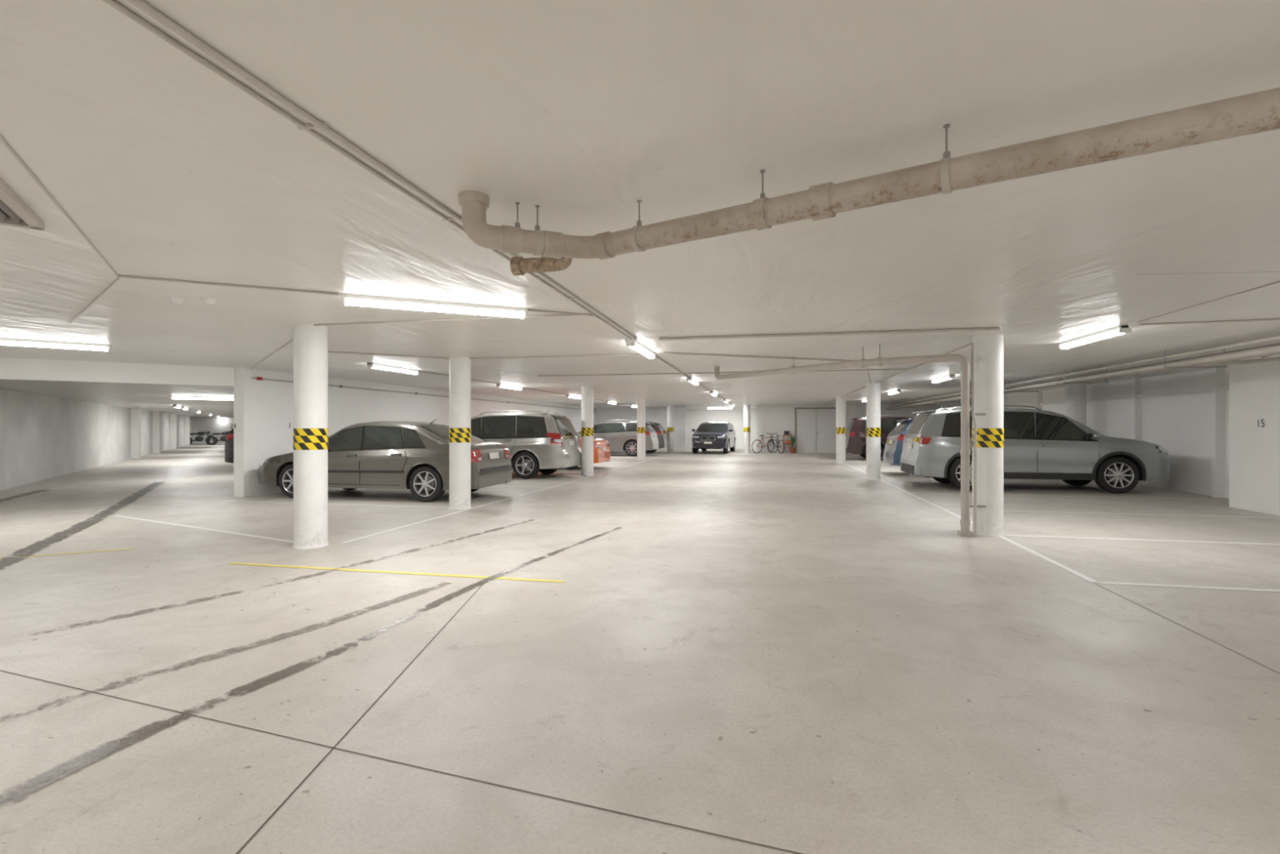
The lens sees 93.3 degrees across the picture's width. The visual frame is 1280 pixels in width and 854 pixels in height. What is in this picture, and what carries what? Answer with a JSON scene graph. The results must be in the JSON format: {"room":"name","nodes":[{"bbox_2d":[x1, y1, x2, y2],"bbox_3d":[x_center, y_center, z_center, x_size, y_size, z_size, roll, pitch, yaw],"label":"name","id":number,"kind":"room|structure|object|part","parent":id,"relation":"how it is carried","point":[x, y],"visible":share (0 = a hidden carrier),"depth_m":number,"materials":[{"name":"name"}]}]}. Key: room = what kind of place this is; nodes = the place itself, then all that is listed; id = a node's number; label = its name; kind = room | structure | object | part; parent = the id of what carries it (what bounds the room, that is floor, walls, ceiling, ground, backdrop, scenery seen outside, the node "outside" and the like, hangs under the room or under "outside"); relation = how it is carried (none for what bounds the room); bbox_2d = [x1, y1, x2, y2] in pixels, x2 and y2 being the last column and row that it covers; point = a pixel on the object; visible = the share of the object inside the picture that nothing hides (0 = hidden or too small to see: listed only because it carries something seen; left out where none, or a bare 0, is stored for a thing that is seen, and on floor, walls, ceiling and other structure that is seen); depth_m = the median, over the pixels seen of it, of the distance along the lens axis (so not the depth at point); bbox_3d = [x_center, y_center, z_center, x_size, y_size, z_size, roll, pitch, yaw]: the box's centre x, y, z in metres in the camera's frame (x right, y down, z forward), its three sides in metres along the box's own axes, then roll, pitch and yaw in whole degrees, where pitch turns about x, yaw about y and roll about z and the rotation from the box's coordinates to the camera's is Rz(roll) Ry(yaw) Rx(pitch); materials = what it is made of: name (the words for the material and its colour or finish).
{"room":"parking garage","nodes":[
{"label":"parking garage","id":0,"kind":"room"},
{"bbox_2d":[0,389,191,490],"bbox_3d":[-21.660,0.100,25.825,0.200,2.400,64.000,0,0,-32],"label":"wall","id":1,"kind":"structure","parent":0,"point":[42,437],"depth_m":16.19,"materials":[{"name":"paint"}]},
{"bbox_2d":[0,357,234,386],"bbox_3d":[-9.784,-0.930,9.829,5.300,0.340,0.120,0,0,-33],"label":"beam","id":2,"kind":"structure","parent":1,"relation":"attached to","point":[11,368],"depth_m":10.29,"materials":[{"name":"white paint"}]},
{"bbox_2d":[130,408,190,458],"bbox_3d":[-26.558,0.265,33.971,0.350,2.070,21.500,0,0,-32],"label":"pilasters","id":3,"kind":"object","parent":1,"relation":"attached to","point":[135,413],"depth_m":29.95,"materials":[{"name":"white paint"}]},
{"bbox_2d":[0,379,233,417],"bbox_3d":[-25.375,-0.935,38.893,46.300,0.331,54.350,0,0,12],"label":"ceiling","id":4,"kind":"structure","parent":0,"point":[146,397],"depth_m":14.08,"materials":[{"name":"white paint"}]},
{"bbox_2d":[191,417,233,444],"bbox_3d":[-29.550,0.100,50.120,31.538,2.400,0.200,0,0,-33],"label":"wall","id":5,"kind":"structure","parent":0,"point":[212,424],"depth_m":47.39,"materials":[{"name":"white paint"}]},
{"bbox_2d":[233,367,596,497],"bbox_3d":[-4.707,0.100,24.267,0.220,2.400,26.650,0,0,12],"label":"wall","id":6,"kind":"structure","parent":0,"point":[264,410],"depth_m":12.36,"materials":[{"name":"white paint"}]},
{"bbox_2d":[251,377,594,410],"bbox_3d":[-4.857,-0.920,22.791,0.065,0.060,23.400,0,0,12],"label":"pipe","id":7,"kind":"object","parent":6,"relation":"attached to","point":[256,378],"visible":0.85,"depth_m":15.32,"materials":[{"name":"grey plastic"}]},
{"bbox_2d":[0,443,1279,853],"bbox_3d":[-17.247,1.400,29.695,74.000,0.200,69.000,0,0,12],"label":"floor","id":8,"kind":"structure","parent":0,"point":[806,653],"depth_m":3.36,"materials":[{"name":"concrete"}]},
{"bbox_2d":[0,481,164,569],"bbox_3d":[-8.671,1.296,9.544,8.494,0.001,8.281,0,0,12],"label":"track","id":9,"kind":"object","parent":8,"relation":"on","point":[58,536],"visible":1,"depth_m":7.64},
{"bbox_2d":[190,431,215,444],"bbox_3d":[-31.631,0.792,43.360,2.000,1.016,0.735,0,0,-22],"label":"motorcycle","id":10,"kind":"object","parent":8,"relation":"on","point":[198,438],"visible":0.87,"depth_m":43.35,"materials":[{"name":"metal"}]},
{"bbox_2d":[207,431,228,444],"bbox_3d":[-30.426,0.792,44.232,2.000,1.016,0.735,0,0,-34],"label":"motorcycle","id":11,"kind":"object","parent":8,"relation":"on","point":[223,437],"visible":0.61,"depth_m":44.00,"materials":[{"name":"metal"}]},
{"bbox_2d":[224,428,233,462],"bbox_3d":[-9.664,0.485,17.683,4.499,1.630,2.095,0,0,12],"label":"hatchback","id":12,"kind":"object","parent":8,"relation":"on","point":[228,447],"visible":0.03,"depth_m":17.28,"materials":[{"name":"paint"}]},
{"bbox_3d":[-9.669,0.365,17.674,4.478,1.390,2.042,0,0,12],"label":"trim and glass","id":13,"kind":"part","parent":12,"relation":"part of","materials":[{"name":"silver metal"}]},
{"bbox_2d":[3,519,534,719],"bbox_3d":[-2.482,1.296,5.428,2.024,0.001,6.424,0,0,12],"label":"track","id":14,"kind":"object","parent":8,"relation":"on","point":[306,628],"visible":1,"depth_m":4.01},
{"bbox_2d":[0,547,564,582],"bbox_3d":[-3.556,1.296,5.655,5.952,0.001,0.855,0,0,12],"label":"yellow line","id":15,"kind":"object","parent":8,"relation":"on","point":[256,564],"visible":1,"depth_m":5.44,"materials":[{"name":"yellow paint"}]},
{"bbox_2d":[292,323,328,549],"bbox_3d":[-3.596,0.100,6.603,0.346,2.400,0.346,0,0,12],"label":"concrete column","id":16,"kind":"structure","parent":8,"relation":"on","point":[310,430],"depth_m":6.46,"materials":[{"name":"white paint"}]},
{"bbox_2d":[0,526,622,803],"bbox_3d":[-1.332,1.296,4.574,0.863,0.001,6.813,0,0,12],"label":"tire mark","id":17,"kind":"object","parent":8,"relation":"on","point":[93,755],"visible":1,"depth_m":2.63,"materials":[{"name":"grey rubber"}]},
{"bbox_2d":[257,419,511,502],"bbox_3d":[-4.832,0.575,11.524,4.573,1.449,2.133,0,0,12],"label":"sedan","id":18,"kind":"object","parent":8,"relation":"on","point":[413,455],"visible":0.8,"depth_m":10.70,"materials":[{"name":"grey paint"}]},
{"bbox_2d":[448,356,471,510],"bbox_3d":[-2.872,0.100,9.650,0.346,2.400,0.346,0,0,12],"label":"concrete column","id":19,"kind":"structure","parent":8,"relation":"on","point":[460,367],"depth_m":9.51,"materials":[{"name":"white paint"}]},
{"bbox_2d":[471,410,581,479],"bbox_3d":[-3.956,0.426,16.142,4.622,1.747,2.128,0,0,12],"label":"minivan","id":20,"kind":"object","parent":8,"relation":"on","point":[536,442],"visible":0.56,"depth_m":15.17,"materials":[{"name":"paint"}]},
{"bbox_2d":[564,431,610,469],"bbox_3d":[-3.227,0.645,19.365,4.417,1.310,2.188,0,0,12],"label":"coupe","id":21,"kind":"object","parent":8,"relation":"on","point":[601,446],"visible":0.21,"depth_m":18.62,"materials":[{"name":"paint"}]},
{"bbox_3d":[-3.217,0.559,19.380,4.378,1.137,2.092,0,0,12],"label":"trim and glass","id":22,"kind":"part","parent":21,"relation":"part of","materials":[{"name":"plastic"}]},
{"bbox_2d":[581,386,594,475],"bbox_3d":[-1.420,0.100,16.344,0.346,2.400,0.346,0,0,12],"label":"concrete column","id":23,"kind":"structure","parent":8,"relation":"on","point":[587,392],"depth_m":16.20,"materials":[{"name":"white paint"}]},
{"bbox_2d":[577,419,658,456],"bbox_3d":[-1.450,0.485,27.785,4.499,1.630,2.133,0,0,12],"label":"car","id":24,"kind":"object","parent":8,"relation":"on","point":[621,435],"visible":0.5,"depth_m":26.84,"materials":[{"name":"paint"}]},
{"bbox_2d":[0,582,1279,853],"bbox_3d":[-1.859,1.298,3.304,11.001,0.001,5.700,0,0,12],"label":"joint","id":25,"kind":"object","parent":8,"relation":"on","point":[380,695],"visible":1,"depth_m":2.34,"materials":[{"name":"brown"}]},
{"bbox_2d":[636,399,645,459],"bbox_3d":[0.051,0.100,24.005,0.346,2.400,0.346,0,0,12],"label":"concrete column","id":26,"kind":"structure","parent":8,"relation":"on","point":[641,403],"depth_m":23.87,"materials":[{"name":"white paint"}]},
{"bbox_2d":[624,420,669,453],"bbox_3d":[-0.810,0.485,30.819,4.499,1.630,2.095,0,0,12],"label":"hatchback","id":27,"kind":"object","parent":8,"relation":"on","point":[662,434],"visible":0.27,"depth_m":29.78,"materials":[{"name":"paint"}]},
{"bbox_2d":[666,405,673,452],"bbox_3d":[1.577,0.100,31.246,0.346,2.400,0.346,0,0,12],"label":"concrete column","id":28,"kind":"structure","parent":8,"relation":"on","point":[669,408],"depth_m":31.10,"materials":[{"name":"white paint"}]},
{"bbox_2d":[111,452,1279,591],"bbox_3d":[3.142,1.297,18.088,17.510,0.001,25.305,0,0,12],"label":"parking lines","id":29,"kind":"object","parent":8,"relation":"on","point":[1038,554],"visible":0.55,"depth_m":7.42,"materials":[{"name":"white paint"}]},
{"bbox_2d":[691,420,735,453],"bbox_3d":[3.852,0.485,31.075,2.133,1.630,4.499,0,0,15],"label":"suv","id":30,"kind":"object","parent":8,"relation":"on","point":[718,434],"visible":1,"depth_m":29.43,"materials":[{"name":"paint"}]},
{"bbox_2d":[743,404,750,453],"bbox_3d":[5.331,0.100,30.149,0.346,2.400,0.346,0,0,12],"label":"concrete column","id":31,"kind":"structure","parent":8,"relation":"on","point":[746,407],"depth_m":30.00,"materials":[{"name":"white paint"}]},
{"bbox_2d":[751,433,778,453],"bbox_3d":[6.253,0.803,30.159,1.720,0.994,0.569,0,0,-28],"label":"bicycle","id":32,"kind":"object","parent":8,"relation":"on","point":[770,440],"visible":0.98,"depth_m":30.09,"materials":[{"name":"metal"}]},
{"bbox_2d":[767,432,784,453],"bbox_3d":[6.722,0.803,29.958,0.569,0.994,1.720,0,0,-17],"label":"bicycle","id":33,"kind":"object","parent":8,"relation":"on","point":[777,436],"visible":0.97,"depth_m":29.90,"materials":[{"name":"metal"}]},
{"bbox_2d":[782,431,792,453],"bbox_3d":[7.445,0.750,30.480,0.450,1.100,0.300,0,0,12],"label":"storage shelf","id":34,"kind":"object","parent":8,"relation":"on","point":[785,433],"visible":0.81,"depth_m":30.39,"materials":[{"name":"brown wood"}]},
{"bbox_2d":[789,435,795,453],"bbox_3d":[7.544,0.837,29.931,0.400,0.926,0.394,0,0,12],"label":"potted plant","id":35,"kind":"object","parent":8,"relation":"on","point":[792,450],"visible":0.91,"depth_m":29.85,"materials":[{"name":"green plant"}]},
{"bbox_2d":[835,395,845,462],"bbox_3d":[7.266,0.100,21.872,0.346,2.400,0.346,0,0,12],"label":"concrete column","id":36,"kind":"structure","parent":8,"relation":"on","point":[840,401],"depth_m":21.73,"materials":[{"name":"white paint"}]},
{"bbox_2d":[866,382,880,479],"bbox_3d":[5.803,0.100,15.026,0.346,2.400,0.346,0,0,12],"label":"concrete column","id":37,"kind":"structure","parent":8,"relation":"on","point":[873,389],"depth_m":14.89,"materials":[{"name":"white paint"}]},
{"bbox_2d":[845,415,914,457],"bbox_3d":[10.519,0.412,23.960,4.663,1.777,2.193,0,0,12],"label":"suv","id":38,"kind":"object","parent":8,"relation":"on","point":[855,431],"visible":0.33,"depth_m":23.49,"materials":[{"name":"paint"}]},
{"bbox_2d":[883,417,915,466],"bbox_3d":[9.063,0.485,16.343,4.499,1.630,2.095,0,0,12],"label":"hatchback","id":39,"kind":"object","parent":8,"relation":"on","point":[893,448],"visible":0.17,"depth_m":16.31,"materials":[{"name":"paint"}]},
{"bbox_2d":[971,334,1004,536],"bbox_3d":[4.226,0.100,7.346,0.346,2.400,0.346,0,0,12],"label":"concrete column","id":40,"kind":"structure","parent":8,"relation":"on","point":[988,348],"depth_m":7.20,"materials":[{"name":"white paint"}]},
{"bbox_2d":[714,342,986,537],"bbox_3d":[2.604,0.100,9.040,0.439,2.400,4.752,0,0,-35],"label":"downpipe","id":41,"kind":"object","parent":40,"relation":"attached to","point":[965,451],"visible":1,"depth_m":7.20,"materials":[{"name":"grey plastic"}]},
{"bbox_2d":[900,404,1169,493],"bbox_3d":[8.174,0.412,12.927,4.663,1.777,2.193,0,0,12],"label":"minivan","id":42,"kind":"object","parent":8,"relation":"on","point":[1039,443],"visible":0.88,"depth_m":12.08,"materials":[{"name":"paint"}]},
{"bbox_2d":[1065,383,1086,426],"bbox_3d":[11.192,0.100,15.526,0.456,2.400,0.456,0,0,12],"label":"concrete column","id":43,"kind":"structure","parent":8,"relation":"on","point":[1075,393],"depth_m":15.35,"materials":[{"name":"white paint"}]},
{"bbox_2d":[0,0,1279,408],"bbox_3d":[-17.247,-1.225,29.695,74.000,0.250,69.000,0,0,12],"label":"ceiling","id":44,"kind":"structure","parent":0,"point":[582,112],"depth_m":2.70,"materials":[{"name":"paint"}]},
{"bbox_2d":[0,177,44,231],"bbox_3d":[-3.291,-1.080,2.717,0.730,0.040,0.850,0,0,-33],"label":"ceiling vent","id":45,"kind":"object","parent":44,"relation":"in","point":[14,211],"visible":1,"depth_m":3.04,"materials":[{"name":"grey plastic"}]},
{"bbox_2d":[0,337,111,351],"bbox_3d":[-7.688,-1.056,7.650,1.500,0.088,0.115,0,0,-38],"label":"light","id":46,"kind":"object","parent":44,"relation":"attached to","point":[5,341],"visible":1,"depth_m":7.75,"materials":[{"name":"white paint"}]},
{"bbox_2d":[167,297,186,304],"bbox_3d":[-3.967,-1.077,5.179,0.130,0.045,0.130,0,0,12],"label":"smoke detector","id":47,"kind":"object","parent":44,"relation":"attached to","point":[177,300],"visible":1,"depth_m":5.15,"materials":[{"name":"white paint"}]},
{"bbox_2d":[172,404,181,408],"bbox_3d":[-16.425,-0.726,21.438,0.115,0.088,1.400,0,0,-32],"label":"light","id":48,"kind":"object","parent":44,"relation":"attached to","point":[173,406],"visible":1,"depth_m":21.06,"materials":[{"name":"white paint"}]},
{"bbox_2d":[170,395,233,399],"bbox_3d":[-10.905,-0.726,15.175,1.400,0.088,0.115,0,0,-32],"label":"light","id":49,"kind":"object","parent":44,"relation":"attached to","point":[172,397],"visible":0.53,"depth_m":15.09,"materials":[{"name":"white paint"}]},
{"bbox_2d":[171,396,233,399],"bbox_3d":[-10.905,-0.712,15.175,1.340,0.044,0.096,0,0,-32],"label":"diffuser","id":50,"kind":"object","parent":49,"relation":"attached to","point":[172,397],"depth_m":15.14,"materials":[{"name":"white plastic"}]},
{"bbox_2d":[199,297,217,304],"bbox_3d":[-3.708,-1.077,5.196,0.130,0.045,0.130,0,0,12],"label":"smoke detector","id":51,"kind":"object","parent":44,"relation":"attached to","point":[206,300],"visible":1,"depth_m":5.16,"materials":[{"name":"white paint"}]},
{"bbox_2d":[366,362,418,374],"bbox_3d":[-4.476,-1.056,11.010,0.115,0.088,1.400,0,0,12],"label":"light","id":52,"kind":"object","parent":44,"relation":"attached to","point":[369,365],"visible":1,"depth_m":10.87,"materials":[{"name":"white paint"}]},
{"bbox_2d":[373,364,417,373],"bbox_3d":[-4.476,-1.042,11.010,0.096,0.044,1.340,0,0,12],"label":"diffuser","id":53,"kind":"object","parent":52,"relation":"attached to","point":[388,367],"depth_m":10.99,"materials":[{"name":"white plastic"}]},
{"bbox_2d":[341,293,527,319],"bbox_3d":[-1.769,-1.056,5.329,1.550,0.088,0.115,0,0,-24],"label":"light","id":54,"kind":"object","parent":44,"relation":"attached to","point":[346,299],"visible":1,"depth_m":5.26,"materials":[{"name":"white paint"}]},
{"bbox_2d":[496,383,522,390],"bbox_3d":[-3.435,-1.056,15.951,0.115,0.088,1.400,0,0,12],"label":"light","id":55,"kind":"object","parent":44,"relation":"attached to","point":[503,385],"visible":0.98,"depth_m":15.83,"materials":[{"name":"white paint"}]},
{"bbox_2d":[501,385,521,390],"bbox_3d":[-3.435,-1.042,15.951,0.096,0.044,1.340,0,0,12],"label":"diffuser","id":56,"kind":"object","parent":55,"relation":"attached to","point":[513,387],"depth_m":16.01,"materials":[{"name":"white plastic"}]},
{"bbox_2d":[565,394,581,399],"bbox_3d":[-2.321,-1.056,21.235,0.115,0.088,1.400,0,0,12],"label":"light","id":57,"kind":"object","parent":44,"relation":"attached to","point":[567,395],"visible":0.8,"depth_m":21.03,"materials":[{"name":"white paint"}]},
{"bbox_2d":[605,400,616,404],"bbox_3d":[-1.249,-1.056,26.323,0.115,0.088,1.400,0,0,12],"label":"light","id":58,"kind":"object","parent":44,"relation":"attached to","point":[607,402],"visible":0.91,"depth_m":26.08,"materials":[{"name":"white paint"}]},
{"bbox_2d":[0,0,1279,404],"bbox_3d":[1.705,-1.074,13.437,16.806,0.058,35.000,0,0,12],"label":"conduit","id":59,"kind":"object","parent":44,"relation":"attached to","point":[313,123],"depth_m":3.23,"materials":[{"name":"grey metal"}]},
{"bbox_2d":[626,339,655,358],"bbox_3d":[0.026,-1.056,8.272,0.115,0.088,1.400,0,0,12],"label":"light","id":60,"kind":"object","parent":44,"relation":"attached to","point":[637,346],"visible":0.83,"depth_m":8.14,"materials":[{"name":"white paint"}]},
{"bbox_2d":[631,343,654,357],"bbox_3d":[0.026,-1.042,8.272,0.096,0.044,1.340,0,0,12],"label":"diffuser","id":61,"kind":"object","parent":60,"relation":"attached to","point":[640,348],"depth_m":8.20,"materials":[{"name":"white plastic"}]},
{"bbox_2d":[686,377,698,385],"bbox_3d":[1.222,-1.056,13.948,0.115,0.088,1.400,0,0,12],"label":"light","id":62,"kind":"object","parent":44,"relation":"attached to","point":[691,380],"visible":0.92,"depth_m":13.68,"materials":[{"name":"white paint"}]},
{"bbox_2d":[689,379,697,384],"bbox_3d":[1.222,-1.042,13.948,0.096,0.044,1.340,0,0,12],"label":"diffuser","id":63,"kind":"object","parent":62,"relation":"attached to","point":[694,381],"depth_m":13.94,"materials":[{"name":"white plastic"}]},
{"bbox_2d":[709,391,716,395],"bbox_3d":[2.336,-1.056,19.232,0.115,0.088,1.400,0,0,12],"label":"light","id":64,"kind":"object","parent":44,"relation":"attached to","point":[712,393],"visible":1,"depth_m":18.82,"materials":[{"name":"white paint"}]},
{"bbox_2d":[706,407,732,408],"bbox_3d":[4.467,-1.056,33.805,1.400,0.088,0.115,0,0,12],"label":"light","id":65,"kind":"object","parent":44,"relation":"attached to","point":[707,407],"visible":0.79,"depth_m":33.76,"materials":[{"name":"white paint"}]},
{"bbox_2d":[707,408,732,408],"bbox_3d":[4.467,-1.042,33.805,1.340,0.044,0.096,0,0,12],"label":"diffuser","id":66,"kind":"object","parent":65,"relation":"attached to","point":[708,408],"depth_m":33.76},
{"bbox_2d":[458,87,1279,275],"bbox_3d":[1.376,-0.968,2.058,4.847,0.275,0.599,0,0,27],"label":"drain pipe","id":67,"kind":"object","parent":44,"relation":"hanging from","point":[1257,112],"visible":1,"depth_m":2.25,"materials":[{"name":"metal"}]},
{"bbox_2d":[888,389,901,395],"bbox_3d":[7.740,-1.056,18.399,0.115,0.088,1.400,0,0,12],"label":"light","id":68,"kind":"object","parent":44,"relation":"attached to","point":[896,391],"visible":1,"depth_m":18.20,"materials":[{"name":"white paint"}]},
{"bbox_2d":[931,373,955,382],"bbox_3d":[6.668,-1.056,13.311,0.115,0.088,1.400,0,0,12],"label":"light","id":69,"kind":"object","parent":44,"relation":"attached to","point":[948,376],"visible":1,"depth_m":13.12,"materials":[{"name":"white paint"}]},
{"bbox_2d":[932,376,950,382],"bbox_3d":[6.668,-1.042,13.311,0.096,0.044,1.340,0,0,12],"label":"diffuser","id":70,"kind":"object","parent":69,"relation":"attached to","point":[943,378],"depth_m":13.35,"materials":[{"name":"white plastic"}]},
{"bbox_2d":[884,335,1279,409],"bbox_3d":[8.812,-0.965,10.662,1.758,0.266,38.500,0,0,12],"label":"pipes","id":71,"kind":"object","parent":44,"relation":"attached to","point":[1235,357],"visible":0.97,"depth_m":8.96,"materials":[{"name":"grey plastic"}]},
{"bbox_2d":[1058,324,1132,349],"bbox_3d":[5.379,-1.056,7.195,0.115,0.088,1.400,0,0,12],"label":"light","id":72,"kind":"object","parent":44,"relation":"attached to","point":[1122,329],"visible":0.87,"depth_m":7.03,"materials":[{"name":"white paint"}]},
{"bbox_2d":[596,407,686,450],"bbox_3d":[-0.004,0.100,33.930,5.200,2.400,0.150,0,0,12],"label":"wall","id":73,"kind":"structure","parent":0,"point":[658,415],"depth_m":33.62,"materials":[{"name":"white paint"}]},
{"bbox_2d":[686,408,756,448],"bbox_3d":[2.531,0.100,36.257,9.400,2.400,0.200,0,0,12],"label":"wall","id":74,"kind":"structure","parent":0,"point":[695,416],"depth_m":35.61,"materials":[{"name":"white paint"}]},
{"bbox_2d":[756,405,758,452],"bbox_3d":[6.540,0.100,33.215,0.150,2.400,4.300,0,0,12],"label":"wall","id":75,"kind":"structure","parent":0,"point":[757,406],"depth_m":31.12,"materials":[{"name":"white paint"}]},
{"bbox_2d":[758,404,940,452],"bbox_3d":[10.426,0.100,30.199,8.850,2.400,0.200,0,0,12],"label":"wall","id":76,"kind":"structure","parent":0,"point":[771,419],"depth_m":30.71,"materials":[{"name":"white paint"}]},
{"bbox_2d":[795,407,835,453],"bbox_3d":[8.856,0.163,30.384,2.080,2.275,0.115,0,0,12],"label":"frame","id":77,"kind":"object","parent":76,"relation":"attached to","point":[796,408],"visible":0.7,"depth_m":30.55,"materials":[{"name":"metal"}]},
{"bbox_2d":[796,408,835,453],"bbox_3d":[8.860,0.200,30.406,1.900,2.200,0.050,0,0,12],"label":"leaf","id":78,"kind":"object","parent":76,"relation":"attached to","point":[810,422],"visible":0.98,"depth_m":30.38,"materials":[{"name":"white paint"}]},
{"bbox_2d":[940,366,1229,498],"bbox_3d":[13.029,0.100,21.577,0.200,2.400,24.400,0,0,12],"label":"wall","id":79,"kind":"structure","parent":0,"point":[1180,424],"depth_m":12.55,"materials":[{"name":"white paint"}]},
{"bbox_2d":[1003,368,1229,497],"bbox_3d":[11.729,0.100,16.230,0.140,2.400,26.000,0,0,12],"label":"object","id":80,"kind":"structure","parent":79,"relation":"attached to","point":[1218,388],"depth_m":11.14,"materials":[{"name":"white paint"}]},
{"bbox_2d":[1229,354,1279,515],"bbox_3d":[8.175,0.100,0.117,1.250,2.400,19.600,0,0,12],"label":"wall","id":81,"kind":"structure","parent":0,"point":[1254,388],"depth_m":9.32,"materials":[{"name":"white paint"}]},
{"bbox_2d":[1279,354,1279,515],"bbox_3d":[9.209,0.100,8.151,0.030,2.400,1.390,0,0,12],"label":"trim","id":82,"kind":"structure","parent":81,"relation":"attached to","point":[1279,354],"depth_m":8.82,"materials":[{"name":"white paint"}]}
]}

